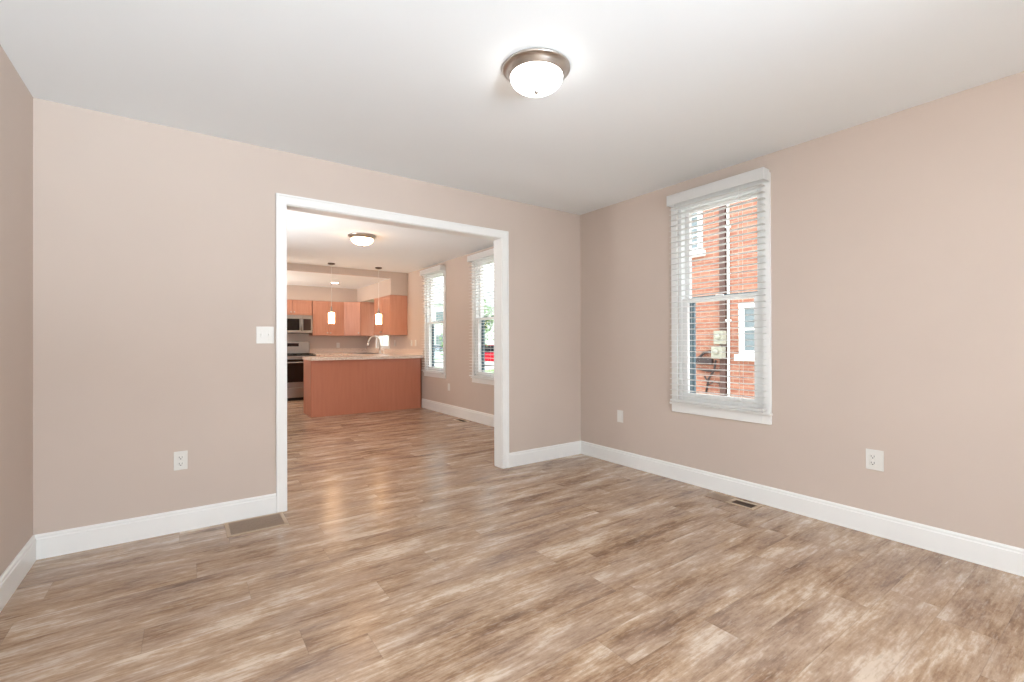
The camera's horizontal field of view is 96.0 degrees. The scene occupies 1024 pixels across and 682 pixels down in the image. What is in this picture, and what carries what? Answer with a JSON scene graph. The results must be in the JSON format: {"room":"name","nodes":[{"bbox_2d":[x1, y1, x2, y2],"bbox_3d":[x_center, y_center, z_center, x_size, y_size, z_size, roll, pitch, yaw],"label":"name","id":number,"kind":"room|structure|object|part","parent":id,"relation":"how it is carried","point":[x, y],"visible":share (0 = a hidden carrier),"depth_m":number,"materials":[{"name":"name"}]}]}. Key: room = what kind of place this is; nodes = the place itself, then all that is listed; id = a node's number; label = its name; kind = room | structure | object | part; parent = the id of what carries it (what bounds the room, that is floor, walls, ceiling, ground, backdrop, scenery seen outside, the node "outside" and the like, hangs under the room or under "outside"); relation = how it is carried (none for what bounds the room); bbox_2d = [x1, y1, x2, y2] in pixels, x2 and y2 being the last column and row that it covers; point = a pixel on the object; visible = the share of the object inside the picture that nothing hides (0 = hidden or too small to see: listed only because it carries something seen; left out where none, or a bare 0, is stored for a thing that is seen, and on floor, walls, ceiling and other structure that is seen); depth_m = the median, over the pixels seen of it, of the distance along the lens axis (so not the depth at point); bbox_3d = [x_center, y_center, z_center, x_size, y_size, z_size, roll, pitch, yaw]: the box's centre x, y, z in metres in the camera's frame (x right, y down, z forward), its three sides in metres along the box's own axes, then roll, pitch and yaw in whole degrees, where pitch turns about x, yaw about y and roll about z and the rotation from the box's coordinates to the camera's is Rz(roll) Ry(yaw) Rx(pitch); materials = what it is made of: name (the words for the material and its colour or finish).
{"room":"empty living room","nodes":[
{"label":"empty living room","id":0,"kind":"room"},
{"bbox_2d":[0,45,32,575],"bbox_3d":[-1.104,-0.081,0.225,0.200,2.500,5.445,0,0,-35],"label":"wall","id":1,"kind":"structure","parent":0,"point":[16,101],"depth_m":2.23,"materials":[{"name":"beige paint"}]},
{"bbox_2d":[0,535,35,611],"bbox_3d":[-1.066,1.102,0.359,0.016,0.133,5.230,0,0,-35],"label":"baseboard","id":2,"kind":"structure","parent":1,"relation":"attached to","point":[11,578],"depth_m":2.20,"materials":[{"name":"white paint"}]},
{"bbox_2d":[33,97,580,534],"bbox_3d":[-1.008,-0.071,3.684,4.360,2.500,0.115,0,0,-35],"label":"wall","id":3,"kind":"structure","parent":0,"point":[154,245],"depth_m":2.86,"materials":[{"name":"beige paint"}]},
{"bbox_2d":[34,493,275,559],"bbox_3d":[-2.100,1.114,2.822,1.180,0.133,0.016,0,0,-35],"label":"baseboard","id":4,"kind":"structure","parent":3,"relation":"attached to","point":[67,541],"depth_m":2.76,"materials":[{"name":"white paint"}]},
{"bbox_2d":[174,451,187,470],"bbox_3d":[-2.056,0.742,2.860,0.070,0.115,0.009,0,0,-35],"label":"wall outlet","id":5,"kind":"object","parent":3,"relation":"attached to","point":[180,457],"visible":1,"depth_m":2.86,"materials":[{"name":"white plastic"}]},
{"bbox_2d":[177,455,183,459],"bbox_3d":[-2.055,0.723,2.858,0.034,0.028,0.004,0,0,-35],"label":"receptacle","id":6,"kind":"object","parent":5,"relation":"attached to","point":[179,457],"depth_m":2.86,"materials":[{"name":"white plastic"}]},
{"bbox_2d":[177,461,183,465],"bbox_3d":[-2.055,0.762,2.858,0.034,0.028,0.004,0,0,-35],"label":"receptacle","id":7,"kind":"object","parent":5,"relation":"attached to","point":[179,463],"depth_m":2.86,"materials":[{"name":"white plastic"}]},
{"bbox_2d":[256,326,273,343],"bbox_3d":[-1.676,-0.040,3.129,0.107,0.115,0.018,0,0,-35],"label":"light switch","id":8,"kind":"object","parent":3,"relation":"attached to","point":[264,335],"visible":1,"depth_m":3.13,"materials":[{"name":"white plastic"}]},
{"bbox_2d":[276,193,508,512],"bbox_3d":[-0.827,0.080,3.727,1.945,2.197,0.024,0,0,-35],"label":"trim","id":9,"kind":"structure","parent":3,"relation":"attached to","point":[282,200],"depth_m":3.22,"materials":[{"name":"white paint"}]},
{"bbox_2d":[494,402,494,464],"bbox_3d":[-0.906,0.081,3.837,1.945,2.197,0.018,0,0,-35],"label":"trim","id":10,"kind":"structure","parent":3,"relation":"attached to","point":[494,402],"depth_m":4.36,"materials":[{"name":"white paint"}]},
{"bbox_2d":[509,441,580,467],"bbox_3d":[0.348,1.111,4.560,0.935,0.133,0.016,0,0,-35],"label":"baseboard","id":11,"kind":"structure","parent":3,"relation":"attached to","point":[524,457],"depth_m":4.53,"materials":[{"name":"white paint"}]},
{"bbox_2d":[287,333,366,348],"bbox_3d":[-5.145,0.025,9.684,4.160,2.375,0.150,0,0,-35],"label":"wall","id":12,"kind":"structure","parent":0,"point":[316,342],"depth_m":10.35,"materials":[{"name":"beige paint"}]},
{"bbox_2d":[287,299,311,315],"bbox_3d":[-4.656,-0.700,9.711,0.760,0.318,0.378,0,0,-35],"label":"upper cabinet","id":13,"kind":"object","parent":12,"relation":"attached to","point":[294,307],"visible":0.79,"depth_m":9.66,"materials":[{"name":"brown wood"}]},
{"bbox_3d":[-4.725,-0.701,9.480,0.374,0.310,0.020,0,0,-35],"label":"door","id":14,"kind":"part","parent":13,"relation":"part of","materials":[{"name":"brown wood"}]},
{"bbox_2d":[287,315,311,333],"bbox_3d":[-4.636,-0.349,9.684,0.756,0.376,0.439,0,0,-35],"label":"microwave","id":15,"kind":"object","parent":13,"relation":"attached to","point":[297,324],"visible":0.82,"depth_m":9.61,"materials":[{"name":"silver metal"}]},
{"bbox_3d":[-4.621,-0.339,9.489,0.556,0.318,0.022,0,0,-35],"label":"door","id":16,"kind":"part","parent":15,"relation":"part of","materials":[{"name":"black glass"}]},
{"bbox_3d":[-4.311,-0.340,9.709,0.196,0.318,0.022,0,0,-35],"label":"control panel","id":17,"kind":"part","parent":15,"relation":"part of","materials":[{"name":"silver metal"}]},
{"bbox_3d":[-4.415,-0.701,9.700,0.374,0.310,0.020,0,0,-35],"label":"door","id":18,"kind":"part","parent":13,"relation":"part of","materials":[{"name":"brown wood"}]},
{"bbox_2d":[309,301,343,335],"bbox_3d":[-4.068,-0.487,10.128,0.660,0.745,0.378,0,0,-35],"label":"upper cabinet","id":19,"kind":"object","parent":12,"relation":"attached to","point":[320,309],"visible":0.92,"depth_m":9.97,"materials":[{"name":"brown wood"}]},
{"bbox_3d":[-4.116,-0.488,9.911,0.324,0.737,0.020,0,0,-35],"label":"door","id":20,"kind":"part","parent":19,"relation":"part of","materials":[{"name":"brown wood"}]},
{"bbox_3d":[-3.847,-0.488,10.102,0.324,0.737,0.020,0,0,-35],"label":"door","id":21,"kind":"part","parent":19,"relation":"part of","materials":[{"name":"brown wood"}]},
{"bbox_2d":[310,348,366,352],"bbox_3d":[-3.917,0.218,10.449,1.271,0.105,0.021,0,0,-35],"label":"backsplash","id":22,"kind":"structure","parent":12,"relation":"attached to","point":[320,350],"depth_m":10.44,"materials":[{"name":"stone"}]},
{"bbox_2d":[344,302,374,335],"bbox_3d":[-3.478,-0.488,10.395,0.618,0.745,0.626,0,0,-35],"label":"upper cabinet","id":23,"kind":"object","parent":12,"relation":"attached to","point":[358,316],"visible":0.95,"depth_m":10.17,"materials":[{"name":"brown wood"}]},
{"bbox_3d":[-3.520,-0.489,10.164,0.380,0.735,0.020,0,0,10],"label":"door","id":24,"kind":"part","parent":23,"relation":"part of","materials":[{"name":"brown wood"}]},
{"bbox_2d":[287,270,389,288],"bbox_3d":[-4.449,-1.306,8.710,4.570,0.275,2.556,0,0,-35],"label":"ceiling","id":25,"kind":"structure","parent":0,"point":[300,278],"depth_m":8.90,"materials":[{"name":"white paint"}]},
{"bbox_2d":[287,279,404,301],"bbox_3d":[-4.407,-1.017,8.644,4.160,0.303,2.410,0,0,-35],"label":"wall","id":26,"kind":"structure","parent":0,"point":[369,293],"depth_m":9.83,"materials":[{"name":"beige paint"}]},
{"bbox_2d":[287,263,407,295],"bbox_3d":[-3.708,-1.085,7.658,4.160,0.428,0.016,0,0,-35],"label":"wall","id":27,"kind":"structure","parent":0,"point":[290,266],"depth_m":8.38,"materials":[{"name":"beige paint"}]},
{"bbox_2d":[367,246,493,414],"bbox_3d":[-1.300,-0.056,7.987,0.145,2.500,7.370,0,0,-35],"label":"wall","id":28,"kind":"structure","parent":0,"point":[464,393],"depth_m":7.34,"materials":[{"name":"beige paint"}]},
{"bbox_2d":[375,336,389,348],"bbox_3d":[-2.766,-0.339,9.998,0.116,1.012,0.865,0,0,-35],"label":"window","id":29,"kind":"structure","parent":28,"relation":"in","point":[380,337],"depth_m":10.28,"materials":[{"name":"white paint"}]},
{"bbox_3d":[-2.744,-0.320,10.017,0.060,0.950,0.770,0,0,-35],"label":"sash","id":30,"kind":"part","parent":29,"relation":"part of","materials":[{"name":"white plastic"}]},
{"bbox_2d":[374,295,406,335],"bbox_3d":[-2.427,-0.491,9.121,0.378,0.755,0.900,0,0,-35],"label":"upper cabinet","id":31,"kind":"object","parent":28,"relation":"attached to","point":[393,308],"visible":0.98,"depth_m":8.81,"materials":[{"name":"brown wood"}]},
{"bbox_3d":[-2.678,-0.490,9.218,0.020,0.747,0.444,0,0,-35],"label":"door","id":32,"kind":"part","parent":31,"relation":"part of","materials":[{"name":"brown wood"}]},
{"bbox_3d":[-2.418,-0.492,8.851,0.020,0.747,0.444,0,0,-35],"label":"door","id":33,"kind":"part","parent":31,"relation":"part of","materials":[{"name":"brown wood"}]},
{"bbox_2d":[367,348,423,354],"bbox_3d":[-2.493,0.210,9.522,0.021,0.105,3.137,0,0,-35],"label":"backsplash","id":34,"kind":"structure","parent":28,"relation":"attached to","point":[369,350],"depth_m":9.18,"materials":[{"name":"stone"}]},
{"bbox_2d":[423,267,445,378],"bbox_3d":[-1.280,-0.301,7.923,0.174,1.840,0.829,0,0,-35],"label":"window","id":35,"kind":"structure","parent":28,"relation":"in","point":[427,335],"depth_m":8.14,"materials":[{"name":"white paint"}]},
{"bbox_2d":[420,265,444,372],"bbox_3d":[-1.365,-0.359,7.846,0.088,1.761,0.793,0,0,-35],"label":"window blind","id":36,"kind":"object","parent":35,"relation":"attached to","point":[439,267],"visible":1,"depth_m":7.80,"materials":[{"name":"white plastic"}]},
{"bbox_3d":[-1.363,0.513,7.846,0.052,0.018,0.763,0,0,-35],"label":"rail","id":37,"kind":"part","parent":36,"relation":"part of","materials":[{"name":"white plastic"}]},
{"bbox_3d":[-1.229,0.080,7.953,0.022,0.856,0.647,0,0,-35],"label":"screen frame","id":38,"kind":"part","parent":35,"relation":"part of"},
{"bbox_3d":[-1.262,-0.310,7.931,0.136,1.692,0.703,0,0,-35],"label":"jamb frame","id":39,"kind":"part","parent":35,"relation":"part of","materials":[{"name":"white plastic"}]},
{"bbox_3d":[-1.292,0.088,7.907,0.038,0.839,0.647,0,0,-35],"label":"sash","id":40,"kind":"part","parent":35,"relation":"part of","materials":[{"name":"white plastic"}]},
{"bbox_3d":[-1.262,-0.713,7.934,0.036,0.830,0.647,0,0,-35],"label":"sash","id":41,"kind":"part","parent":35,"relation":"part of","materials":[{"name":"clear glass"}]},
{"bbox_2d":[422,398,493,426],"bbox_3d":[-0.443,1.106,6.642,0.016,0.162,4.065,0,0,-35],"label":"baseboard","id":42,"kind":"structure","parent":28,"relation":"attached to","point":[468,414],"depth_m":7.12,"materials":[{"name":"white paint"}]},
{"bbox_2d":[471,256,493,384],"bbox_3d":[-0.307,-0.309,6.553,0.174,1.840,0.829,0,0,-35],"label":"window","id":43,"kind":"structure","parent":28,"relation":"in","point":[477,346],"depth_m":6.79,"materials":[{"name":"white paint"}]},
{"bbox_2d":[467,248,493,378],"bbox_3d":[-0.393,-0.366,6.476,0.088,1.761,0.793,0,0,-35],"label":"window blind","id":44,"kind":"object","parent":43,"relation":"attached to","point":[490,252],"visible":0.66,"depth_m":6.50,"materials":[{"name":"white plastic"}]},
{"bbox_3d":[-0.515,-0.348,6.652,0.057,1.690,0.002,0,0,-35],"label":"ladder cord","id":45,"kind":"part","parent":44,"relation":"part of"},
{"bbox_3d":[-0.390,0.505,6.476,0.052,0.018,0.763,0,0,-35],"label":"rail","id":46,"kind":"part","parent":44,"relation":"part of","materials":[{"name":"white plastic"}]},
{"bbox_3d":[-0.271,-0.350,6.307,0.057,1.690,0.002,0,0,-35],"label":"ladder cord","id":47,"kind":"part","parent":44,"relation":"part of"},
{"bbox_3d":[-0.320,0.081,6.537,0.038,0.839,0.647,0,0,-35],"label":"sash","id":48,"kind":"part","parent":43,"relation":"part of","materials":[{"name":"white plastic"}]},
{"bbox_3d":[-0.289,-0.721,6.564,0.036,0.830,0.647,0,0,-35],"label":"sash","id":49,"kind":"part","parent":43,"relation":"part of","materials":[{"name":"glass"}]},
{"bbox_3d":[-0.256,0.072,6.583,0.022,0.856,0.647,0,0,-35],"label":"screen frame","id":50,"kind":"part","parent":43,"relation":"part of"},
{"bbox_2d":[0,400,1023,681],"bbox_3d":[-1.461,1.284,4.505,4.570,0.200,12.850,0,0,-35],"label":"floor","id":51,"kind":"structure","parent":0,"point":[404,553],"depth_m":2.16,"materials":[{"name":"brown wood"}]},
{"bbox_2d":[224,512,288,537],"bbox_3d":[-1.645,1.177,2.967,0.340,0.005,0.263,0,0,-35],"label":"floor vent","id":52,"kind":"object","parent":51,"relation":"in","point":[244,526],"visible":1,"depth_m":2.95,"materials":[{"name":"beige metal"}]},
{"bbox_2d":[287,341,315,400],"bbox_3d":[-4.542,0.607,9.558,0.760,1.205,0.688,0,0,-35],"label":"stove","id":53,"kind":"object","parent":51,"relation":"on","point":[296,350],"visible":0.4,"depth_m":9.36,"materials":[{"name":"silver metal"}]},
{"bbox_3d":[-4.385,0.645,9.337,0.752,0.577,0.030,0,0,-35],"label":"oven door","id":54,"kind":"part","parent":53,"relation":"part of","materials":[{"name":"black glass"}]},
{"bbox_3d":[-4.384,1.045,9.336,0.752,0.197,0.030,0,0,-35],"label":"drawer","id":55,"kind":"part","parent":53,"relation":"part of","materials":[{"name":"silver metal"}]},
{"bbox_2d":[304,358,420,417],"bbox_3d":[-2.539,0.753,7.966,1.867,0.890,0.562,0,0,-35],"label":"base cabinet","id":56,"kind":"object","parent":51,"relation":"on","point":[331,387],"visible":0.88,"depth_m":7.64,"materials":[{"name":"brown wood"}]},
{"bbox_3d":[-3.296,0.754,7.430,0.012,0.890,0.560,0,0,-35],"label":"panel","id":57,"kind":"part","parent":56,"relation":"part of","materials":[{"name":"brown wood"}]},
{"bbox_2d":[303,348,423,360],"bbox_3d":[-3.257,0.236,8.983,1.891,0.154,3.174,0,0,-35],"label":"countertop","id":58,"kind":"structure","parent":56,"relation":"on","point":[321,354],"depth_m":8.92,"materials":[{"name":"stone"}]},
{"bbox_2d":[352,353,382,353],"bbox_3d":[-3.026,0.263,9.654,0.440,0.005,0.650,0,0,-35],"label":"sink","id":59,"kind":"object","parent":58,"relation":"in","point":[352,353],"visible":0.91,"depth_m":9.73,"materials":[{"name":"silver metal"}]},
{"bbox_2d":[367,336,381,352],"bbox_3d":[-2.903,0.075,9.740,0.319,0.379,0.134,0,0,-35],"label":"kitchen faucet","id":60,"kind":"object","parent":58,"relation":"on","point":[380,348],"visible":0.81,"depth_m":9.81,"materials":[{"name":"silver metal"}]},
{"bbox_2d":[453,419,469,421],"bbox_3d":[-0.758,1.186,6.875,0.120,0.005,0.300,0,0,-35],"label":"floor vent","id":61,"kind":"object","parent":51,"relation":"in","point":[459,420],"visible":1,"depth_m":6.87,"materials":[{"name":"beige metal"}]},
{"bbox_2d":[705,493,761,509],"bbox_3d":[1.610,1.167,3.365,0.130,0.005,0.365,0,0,-35],"label":"floor vent","id":62,"kind":"object","parent":51,"relation":"in","point":[734,501],"visible":1,"depth_m":3.35,"materials":[{"name":"beige metal"}]},
{"bbox_3d":[1.552,1.169,3.447,0.130,0.004,0.165,0,0,-35],"label":"plate","id":63,"kind":"part","parent":62,"relation":"part of","materials":[{"name":"beige metal"}]},
{"bbox_3d":[1.658,1.167,3.298,0.130,0.005,0.200,0,0,-35],"label":"register frame","id":64,"kind":"part","parent":62,"relation":"part of","materials":[{"name":"beige metal"}]},
{"bbox_2d":[733,500,754,507],"bbox_3d":[1.658,1.167,3.298,0.078,0.002,0.143,0,0,-35],"label":"grille","id":65,"kind":"object","parent":62,"relation":"attached to","point":[742,503],"depth_m":3.30,"materials":[{"name":"brown metal"}]},
{"bbox_2d":[0,0,1023,272],"bbox_3d":[-0.729,-1.397,3.470,4.570,0.150,10.290,0,0,-35],"label":"ceiling","id":66,"kind":"structure","parent":0,"point":[655,95],"depth_m":2.33,"materials":[{"name":"white paint"}]},
{"bbox_2d":[328,263,334,322],"bbox_3d":[-3.020,-0.798,7.708,0.120,1.006,0.120,0,0,-35],"label":"pendant light","id":67,"kind":"object","parent":66,"relation":"hanging from","point":[331,316],"visible":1,"depth_m":7.68,"materials":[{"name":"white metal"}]},
{"bbox_3d":[-3.018,-0.384,7.707,0.098,0.178,0.098,0,0,-35],"label":"lamp shade","id":68,"kind":"part","parent":67,"relation":"part of","materials":[{"name":"white glass"}]},
{"bbox_3d":[-3.020,-0.917,7.709,0.005,0.712,0.005,0,0,-35],"label":"cord","id":69,"kind":"part","parent":67,"relation":"part of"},
{"bbox_2d":[348,232,375,245],"bbox_3d":[-1.864,-1.246,5.735,0.340,0.131,0.340,0,0,-35],"label":"flush ceiling light","id":70,"kind":"object","parent":66,"relation":"attached to","point":[358,238],"visible":1,"depth_m":5.64,"materials":[{"name":"white glass"}]},
{"bbox_2d":[375,267,381,323],"bbox_3d":[-2.361,-0.799,8.163,0.120,1.006,0.120,0,0,-35],"label":"pendant light","id":71,"kind":"object","parent":66,"relation":"hanging from","point":[378,315],"visible":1,"depth_m":8.13,"materials":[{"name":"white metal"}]},
{"bbox_3d":[-2.360,-0.385,8.162,0.100,0.178,0.100,0,0,-35],"label":"lamp shade","id":72,"kind":"part","parent":71,"relation":"part of","materials":[{"name":"white glass"}]},
{"bbox_2d":[503,47,569,96],"bbox_3d":[0.119,-1.265,2.244,0.326,0.128,0.326,0,0,-35],"label":"flush ceiling light","id":73,"kind":"object","parent":66,"relation":"attached to","point":[537,71],"visible":1,"depth_m":2.16,"materials":[{"name":"white glass"}]},
{"bbox_2d":[580,71,1023,548],"bbox_3d":[2.337,-0.085,2.689,0.145,2.500,5.480,0,0,-35],"label":"wall","id":74,"kind":"structure","parent":0,"point":[897,239],"depth_m":2.80,"materials":[{"name":"beige paint"}]},
{"bbox_2d":[617,410,622,422],"bbox_3d":[1.032,0.718,4.397,0.007,0.115,0.072,0,0,-35],"label":"blank wall plate","id":75,"kind":"object","parent":74,"relation":"attached to","point":[619,412],"visible":1,"depth_m":4.39,"materials":[{"name":"white plastic"}]},
{"bbox_2d":[669,172,772,424],"bbox_3d":[1.645,-0.299,3.631,0.174,1.790,0.829,0,0,-35],"label":"window","id":76,"kind":"structure","parent":74,"relation":"in","point":[765,417],"depth_m":3.59,"materials":[{"name":"white paint"}]},
{"bbox_2d":[666,167,768,411],"bbox_3d":[1.559,-0.357,3.553,0.088,1.711,0.793,0,0,-35],"label":"window blind","id":77,"kind":"object","parent":76,"relation":"attached to","point":[761,173],"visible":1,"depth_m":3.50,"materials":[{"name":"white plastic"}]},
{"bbox_3d":[1.436,-0.338,3.729,0.057,1.640,0.002,0,0,-35],"label":"ladder cord","id":78,"kind":"part","parent":77,"relation":"part of","materials":[{"name":"white fabric"}]},
{"bbox_3d":[1.561,0.490,3.554,0.052,0.018,0.763,0,0,-35],"label":"rail","id":79,"kind":"part","parent":77,"relation":"part of","materials":[{"name":"white plastic"}]},
{"bbox_3d":[1.681,-0.340,3.384,0.057,1.640,0.002,0,0,-35],"label":"ladder cord","id":80,"kind":"part","parent":77,"relation":"part of","materials":[{"name":"white fabric"}]},
{"bbox_3d":[1.632,0.065,3.615,0.038,0.839,0.647,0,0,-35],"label":"sash","id":81,"kind":"part","parent":76,"relation":"part of","materials":[{"name":"white plastic"}]},
{"bbox_3d":[1.663,-0.711,3.641,0.036,0.780,0.647,0,0,-35],"label":"sash","id":82,"kind":"part","parent":76,"relation":"part of","materials":[{"name":"clear glass"}]},
{"bbox_3d":[1.695,0.057,3.660,0.022,0.856,0.647,0,0,-35],"label":"screen frame","id":83,"kind":"part","parent":76,"relation":"part of","materials":[{"name":"white plastic"}]},
{"bbox_2d":[581,441,1023,576],"bbox_3d":[2.232,1.099,2.700,0.016,0.133,5.230,0,0,-35],"label":"baseboard","id":84,"kind":"structure","parent":74,"relation":"attached to","point":[1003,557],"depth_m":2.90,"materials":[{"name":"white paint"}]},
{"bbox_2d":[866,448,883,471],"bbox_3d":[2.183,0.716,2.774,0.009,0.122,0.088,0,0,-35],"label":"wall outlet","id":85,"kind":"object","parent":74,"relation":"attached to","point":[874,459],"visible":1,"depth_m":2.77,"materials":[{"name":"white plastic"}]},
{"bbox_2d":[869,454,875,458],"bbox_3d":[2.177,0.697,2.780,0.004,0.028,0.034,0,0,-35],"label":"receptacle","id":86,"kind":"object","parent":85,"relation":"attached to","point":[871,456],"depth_m":2.78,"materials":[{"name":"white plastic"}]},
{"bbox_2d":[869,460,875,465],"bbox_3d":[2.177,0.736,2.780,0.004,0.028,0.034,0,0,-35],"label":"receptacle","id":87,"kind":"object","parent":85,"relation":"attached to","point":[871,462],"depth_m":2.78,"materials":[{"name":"white plastic"}]},
{"label":"outside","id":88,"kind":"structure","parent":0,"visible":0},
{"bbox_3d":[12.699,1.871,45.793,66.280,0.200,120.000,0,0,-35],"label":"ground","id":89,"kind":"structure","parent":88,"visible":0},
{"bbox_2d":[383,281,493,345],"bbox_3d":[-9.142,-2.676,56.068,27.000,9.100,11.000,0,0,-35],"label":"house","id":90,"kind":"structure","parent":89,"relation":"on","point":[439,330],"depth_m":51.78,"materials":[{"name":"white"}]},
{"bbox_3d":[-7.838,-2.597,50.775,1.200,1.300,0.060,0,0,-35],"label":"pane","id":91,"kind":"part","parent":90,"relation":"part of","materials":[{"name":"clear glass"}]},
{"bbox_3d":[-7.830,0.003,50.767,1.200,1.300,0.060,0,0,-35],"label":"pane","id":92,"kind":"part","parent":90,"relation":"part of","materials":[{"name":"clear glass"}]},
{"bbox_2d":[437,298,493,354],"bbox_3d":[-1.875,-0.383,23.628,3.923,4.270,3.633,0,0,-35],"label":"tree","id":93,"kind":"object","parent":89,"relation":"on","point":[488,310],"visible":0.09,"depth_m":23.57,"materials":[{"name":"green plant"}]},
{"bbox_2d":[692,197,756,398],"bbox_3d":[10.049,-2.891,8.498,7.470,9.100,15.000,0,0,-35],"label":"brick house","id":94,"kind":"structure","parent":89,"relation":"on","point":[736,339],"depth_m":9.84,"materials":[{"name":"red"}]},
{"bbox_3d":[3.998,-2.849,10.763,0.008,1.510,0.820,0,0,-35],"label":"pane","id":95,"kind":"part","parent":94,"relation":"part of","materials":[{"name":"clear glass"}]},
{"bbox_3d":[3.966,-1.969,10.736,0.140,0.130,1.120,0,0,-35],"label":"window sill","id":96,"kind":"part","parent":94,"relation":"part of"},
{"bbox_2d":[696,350,719,391],"bbox_3d":[4.331,0.670,10.196,0.123,0.934,0.631,0,0,-35],"label":"cables","id":97,"kind":"object","parent":94,"relation":"attached to","point":[698,360],"visible":0.73,"depth_m":10.19,"materials":[{"name":"black rubber"}]},
{"bbox_2d":[718,205,726,395],"bbox_3d":[4.542,-1.569,9.938,0.074,6.500,0.155,0,0,-35],"label":"conduit riser","id":98,"kind":"object","parent":94,"relation":"attached to","point":[721,265],"visible":0.44,"depth_m":9.90,"materials":[{"name":"metal"}]},
{"bbox_2d":[711,347,725,358],"bbox_3d":[4.410,0.252,9.880,0.219,0.260,0.250,0,0,-35],"label":"meter box","id":99,"kind":"object","parent":98,"relation":"attached to","point":[716,352],"visible":0.92,"depth_m":9.81,"materials":[{"name":"beige metal"}]},
{"bbox_2d":[714,331,726,343],"bbox_3d":[4.432,-0.073,9.848,0.219,0.290,0.210,0,0,-35],"label":"meter box","id":100,"kind":"object","parent":98,"relation":"attached to","point":[718,339],"visible":0.91,"depth_m":9.79,"materials":[{"name":"beige metal"}]},
{"bbox_2d":[725,204,731,395],"bbox_3d":[4.513,-1.628,9.761,0.333,6.582,0.090,0,0,-35],"label":"downspout","id":101,"kind":"object","parent":94,"relation":"attached to","point":[728,319],"visible":0.37,"depth_m":9.82,"materials":[{"name":"white metal"}]},
{"bbox_3d":[5.024,0.343,9.248,0.140,0.130,1.090,0,0,-35],"label":"window sill","id":102,"kind":"part","parent":94,"relation":"part of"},
{"bbox_3d":[5.057,-0.252,9.275,0.008,0.940,0.790,0,0,-35],"label":"pane","id":103,"kind":"part","parent":94,"relation":"part of","materials":[{"name":"clear glass"}]},
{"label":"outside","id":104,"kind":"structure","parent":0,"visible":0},
{"bbox_2d":[435,360,493,369],"bbox_3d":[15.733,1.760,50.399,56.000,0.030,16.000,0,0,-35],"label":"road","id":105,"kind":"structure","parent":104,"point":[440,364],"depth_m":34.43,"materials":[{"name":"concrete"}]},
{"bbox_2d":[435,345,442,358],"bbox_3d":[-5.998,1.037,38.167,4.385,1.480,1.780,0,0,-12],"label":"parked car","id":106,"kind":"object","parent":105,"relation":"on","point":[436,349],"visible":0.02,"depth_m":37.35,"materials":[{"name":"silver metal"}]},
{"bbox_2d":[485,345,493,361],"bbox_3d":[-1.329,1.005,33.143,4.385,1.480,1.780,0,0,-12],"label":"parked car","id":107,"kind":"object","parent":105,"relation":"on","point":[490,355],"visible":0.02,"depth_m":32.27,"materials":[{"name":"red paint"}]}
]}

